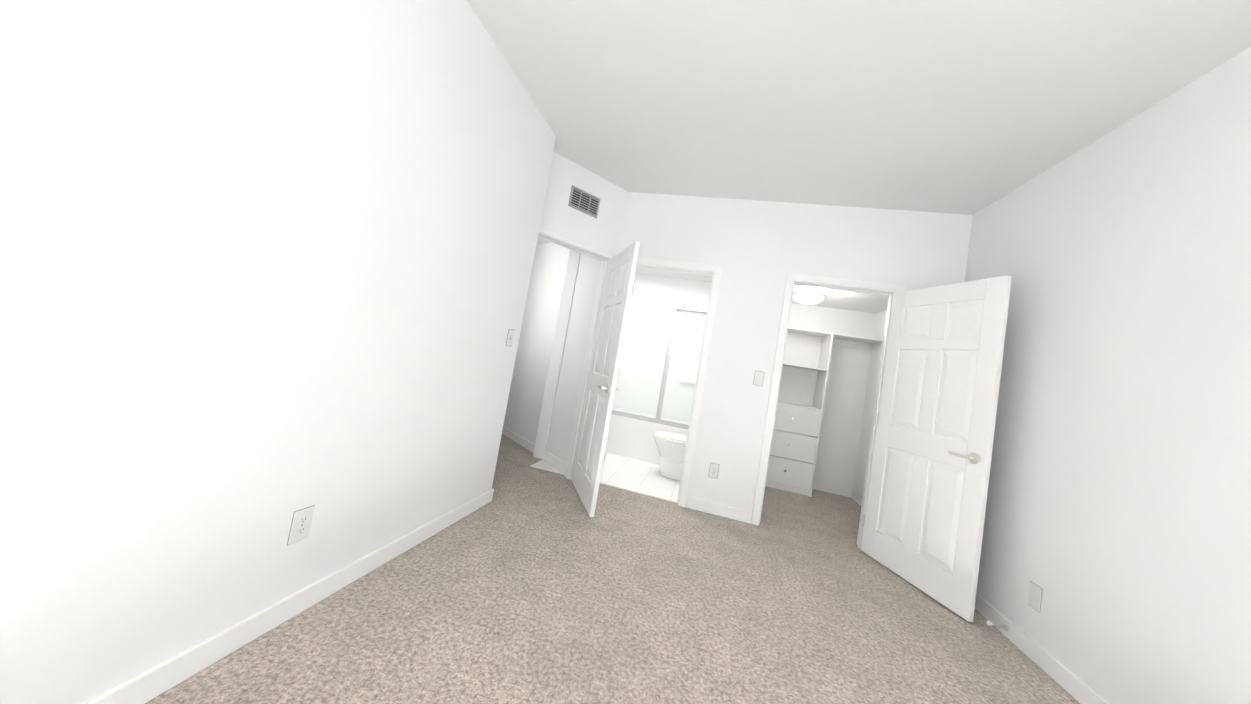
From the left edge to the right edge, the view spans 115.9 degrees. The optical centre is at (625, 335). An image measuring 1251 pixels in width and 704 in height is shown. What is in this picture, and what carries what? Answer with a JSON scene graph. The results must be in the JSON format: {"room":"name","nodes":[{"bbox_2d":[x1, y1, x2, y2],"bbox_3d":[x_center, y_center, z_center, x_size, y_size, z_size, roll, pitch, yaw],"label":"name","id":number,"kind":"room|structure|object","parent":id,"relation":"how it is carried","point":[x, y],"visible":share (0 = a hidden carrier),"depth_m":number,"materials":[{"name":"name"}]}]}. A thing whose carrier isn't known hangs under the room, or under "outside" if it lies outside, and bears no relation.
{"room":"empty bedroom","nodes":[
{"label":"empty bedroom","id":0,"kind":"room"},
{"bbox_2d":[0,0,555,703],"bbox_3d":[-1.335,-0.374,0.850,0.260,2.740,4.620,9,-3,13],"label":"wall","id":1,"kind":"structure","parent":0,"point":[266,270],"depth_m":1.17,"materials":[{"name":"paint"}]},
{"bbox_2d":[84,488,493,703],"bbox_3d":[-1.427,0.948,0.719,0.016,0.090,4.330,9,-3,13],"label":"baseboard","id":2,"kind":"structure","parent":1,"relation":"attached to","point":[154,681],"depth_m":1.37,"materials":[{"name":"paint"}]},
{"bbox_2d":[287,505,314,545],"bbox_3d":[-1.216,0.712,1.471,0.008,0.123,0.078,9,-3,13],"label":"electrical outlet","id":3,"kind":"object","parent":1,"relation":"attached to","point":[300,524],"visible":1,"depth_m":1.47,"materials":[{"name":"white plastic"}]},
{"bbox_2d":[506,329,514,346],"bbox_3d":[-0.802,0.017,2.747,0.017,0.123,0.078,9,-3,13],"label":"light switch","id":4,"kind":"object","parent":1,"relation":"attached to","point":[510,336],"visible":1,"depth_m":2.74,"materials":[{"name":"white plastic"}]},
{"bbox_2d":[503,242,600,462],"bbox_3d":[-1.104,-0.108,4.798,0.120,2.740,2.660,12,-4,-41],"label":"wall","id":5,"kind":"structure","parent":0,"point":[533,354],"depth_m":4.39,"materials":[{"name":"paint"}]},
{"bbox_2d":[502,426,566,471],"bbox_3d":[-1.389,1.184,4.697,0.016,0.090,2.610,12,-4,-41],"label":"baseboard","id":6,"kind":"structure","parent":5,"relation":"attached to","point":[530,446],"depth_m":4.28,"materials":[{"name":"paint"}]},
{"bbox_2d":[540,152,627,256],"bbox_3d":[-0.565,-0.097,3.425,0.866,2.740,0.120,12,-4,-41],"label":"wall","id":7,"kind":"structure","parent":0,"point":[601,232],"depth_m":3.42,"materials":[{"name":"paint"}]},
{"bbox_2d":[538,228,612,479],"bbox_3d":[-0.633,0.221,3.394,0.836,2.088,0.154,12,-4,-41],"label":"door frame","id":8,"kind":"structure","parent":7,"relation":"attached to","point":[604,258],"depth_m":3.62,"materials":[{"name":"paint"}]},
{"bbox_2d":[568,185,599,217],"bbox_3d":[-0.356,-1.164,3.425,0.304,0.180,0.011,12,-4,-41],"label":"air vent","id":9,"kind":"object","parent":7,"relation":"in","point":[583,201],"visible":1,"depth_m":3.42,"materials":[{"name":"silver metal"}]},
{"bbox_2d":[571,241,639,516],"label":"entry door","id":10,"kind":"structure","parent":7,"relation":"in","point":[596,416],"depth_m":3.08,"materials":[{"name":"paint"}]},
{"bbox_2d":[530,453,679,502],"bbox_3d":[0.091,1.461,4.474,1.660,0.008,1.880,9,-3,13],"label":"floor","id":11,"kind":"structure","parent":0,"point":[634,475],"depth_m":3.89,"materials":[{"name":"white tile"}]},
{"bbox_2d":[605,299,706,464],"bbox_3d":[0.371,0.562,5.072,1.654,1.921,0.758,9,-3,13],"label":"shower","id":12,"kind":"object","parent":11,"relation":"on","point":[660,355],"visible":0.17,"depth_m":5.39,"materials":[{"name":"white glass"}]},
{"bbox_2d":[653,431,686,480],"bbox_3d":[0.608,1.118,4.197,0.635,0.806,0.440,9,-3,13],"label":"toilet","id":13,"kind":"object","parent":11,"relation":"on","point":[671,447],"visible":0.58,"depth_m":4.08,"materials":[{"name":"ceramic"}]},
{"bbox_2d":[145,434,1079,703],"bbox_3d":[-1.276,1.205,3.053,7.320,0.100,9.220,9,-3,13],"label":"floor carpet","id":14,"kind":"object","parent":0,"point":[527,584],"depth_m":1.81,"materials":[{"name":"beige carpet"}]},
{"bbox_2d":[765,327,882,496],"bbox_3d":[1.872,0.801,4.059,1.594,1.850,1.574,9,-3,13],"label":"organizer","id":15,"kind":"object","parent":14,"relation":"on","point":[798,418],"visible":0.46,"depth_m":4.46,"materials":[{"name":"white wood"}]},
{"bbox_2d":[537,238,711,281],"bbox_3d":[-0.007,-1.022,4.768,2.720,0.100,1.810,9,-3,13],"label":"ceiling","id":16,"kind":"structure","parent":0,"point":[540,241],"depth_m":5.32,"materials":[{"name":"paint"}]},
{"bbox_2d":[617,273,710,421],"bbox_3d":[0.407,0.189,5.553,1.920,2.740,0.120,9,-3,13],"label":"wall","id":17,"kind":"structure","parent":0,"point":[675,291],"depth_m":5.51,"materials":[{"name":"paint"}]},
{"bbox_2d":[617,192,972,511],"bbox_3d":[1.170,0.193,3.398,2.830,2.740,0.120,9,-3,13],"label":"wall","id":18,"kind":"structure","parent":0,"point":[757,250],"depth_m":3.36,"materials":[{"name":"paint"}]},
{"bbox_2d":[636,257,722,506],"bbox_3d":[0.269,0.369,3.582,0.897,2.116,0.154,9,-3,13],"label":"door frame","id":19,"kind":"structure","parent":18,"relation":"attached to","point":[714,271],"depth_m":3.44,"materials":[{"name":"paint"}]},
{"bbox_2d":[708,463,719,478],"bbox_3d":[0.752,1.153,3.333,0.078,0.123,0.008,9,-3,13],"label":"electrical outlet","id":20,"kind":"object","parent":18,"relation":"attached to","point":[713,470],"visible":1,"depth_m":3.33,"materials":[{"name":"white plastic"}]},
{"bbox_2d":[685,497,751,523],"bbox_3d":[0.780,1.467,3.294,0.541,0.090,0.016,9,-3,13],"label":"baseboard","id":21,"kind":"structure","parent":18,"relation":"attached to","point":[720,510],"depth_m":3.29,"materials":[{"name":"paint"}]},
{"bbox_2d":[753,370,764,385],"bbox_3d":[1.131,0.365,3.324,0.078,0.123,0.009,9,-3,13],"label":"light switch","id":22,"kind":"object","parent":18,"relation":"attached to","point":[758,377],"visible":1,"depth_m":3.32,"materials":[{"name":"white plastic"}]},
{"bbox_2d":[751,273,905,548],"bbox_3d":[1.657,0.583,3.253,0.902,2.116,0.154,9,-3,13],"label":"door frame","id":23,"kind":"structure","parent":18,"relation":"attached to","point":[889,290],"depth_m":3.25,"materials":[{"name":"paint"}]},
{"bbox_2d":[861,275,1011,621],"bbox_3d":[2.081,0.653,2.689,0.386,2.030,0.747,9,-3,13],"label":"closet door","id":24,"kind":"structure","parent":18,"relation":"in","point":[923,524],"depth_m":2.59,"materials":[{"name":"paint"}]},
{"bbox_2d":[788,303,875,489],"bbox_3d":[2.153,0.452,5.023,1.600,2.740,0.350,9,-3,13],"label":"wall","id":25,"kind":"structure","parent":0,"point":[841,425],"depth_m":4.71,"materials":[{"name":"paint"}]},
{"bbox_2d":[813,481,851,497],"bbox_3d":[1.895,1.739,4.770,1.600,0.090,0.016,9,-3,13],"label":"baseboard","id":26,"kind":"structure","parent":25,"relation":"attached to","point":[832,489],"depth_m":4.63,"materials":[{"name":"paint"}]},
{"bbox_2d":[792,285,888,312],"bbox_3d":[2.091,-0.504,4.135,1.600,0.100,1.580,9,-3,13],"label":"ceiling","id":27,"kind":"structure","parent":0,"point":[857,301],"depth_m":4.26,"materials":[{"name":"paint"}]},
{"bbox_2d":[793,291,825,303],"bbox_3d":[2.023,-0.401,4.356,0.350,0.100,0.350,9,-3,13],"label":"closet ceiling light","id":28,"kind":"object","parent":27,"relation":"attached to","point":[805,297],"visible":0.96,"depth_m":4.25,"materials":[{"name":"white glass"}]},
{"bbox_2d":[466,0,1250,214],"bbox_3d":[-0.807,-1.591,3.215,7.320,0.100,9.220,9,-3,13],"label":"ceiling","id":29,"kind":"structure","parent":0,"point":[970,107],"depth_m":2.03,"materials":[{"name":"paint"}]},
{"bbox_2d":[853,47,1250,703],"bbox_3d":[2.229,0.257,1.439,0.120,2.740,7.420,9,-3,13],"label":"wall","id":30,"kind":"structure","parent":0,"point":[1117,521],"depth_m":1.72,"materials":[{"name":"paint"}]},
{"bbox_2d":[851,490,861,505],"bbox_3d":[2.489,1.784,3.829,0.016,0.090,1.580,9,-3,13],"label":"baseboard","id":31,"kind":"structure","parent":30,"relation":"attached to","point":[856,497],"depth_m":4.42,"materials":[{"name":"paint"}]},
{"bbox_2d":[986,621,1008,630],"bbox_3d":[2.068,1.614,2.180,0.092,0.026,0.025,9,-3,13],"label":"doorstop","id":32,"kind":"object","parent":30,"relation":"attached to","point":[1004,627],"visible":0.96,"depth_m":2.18,"materials":[{"name":"white metal"}]},
{"bbox_2d":[1028,581,1042,612],"bbox_3d":[2.130,1.363,2.046,0.017,0.123,0.078,9,-3,13],"label":"outlet","id":33,"kind":"object","parent":30,"relation":"attached to","point":[1035,597],"visible":1,"depth_m":2.04,"materials":[{"name":"white plastic"}]},
{"bbox_2d":[975,593,1108,703],"bbox_3d":[1.732,1.460,0.417,0.016,0.090,5.200,9,-3,13],"label":"baseboard","id":34,"kind":"structure","parent":30,"relation":"attached to","point":[1069,682],"depth_m":1.94,"materials":[{"name":"paint"}]}
]}

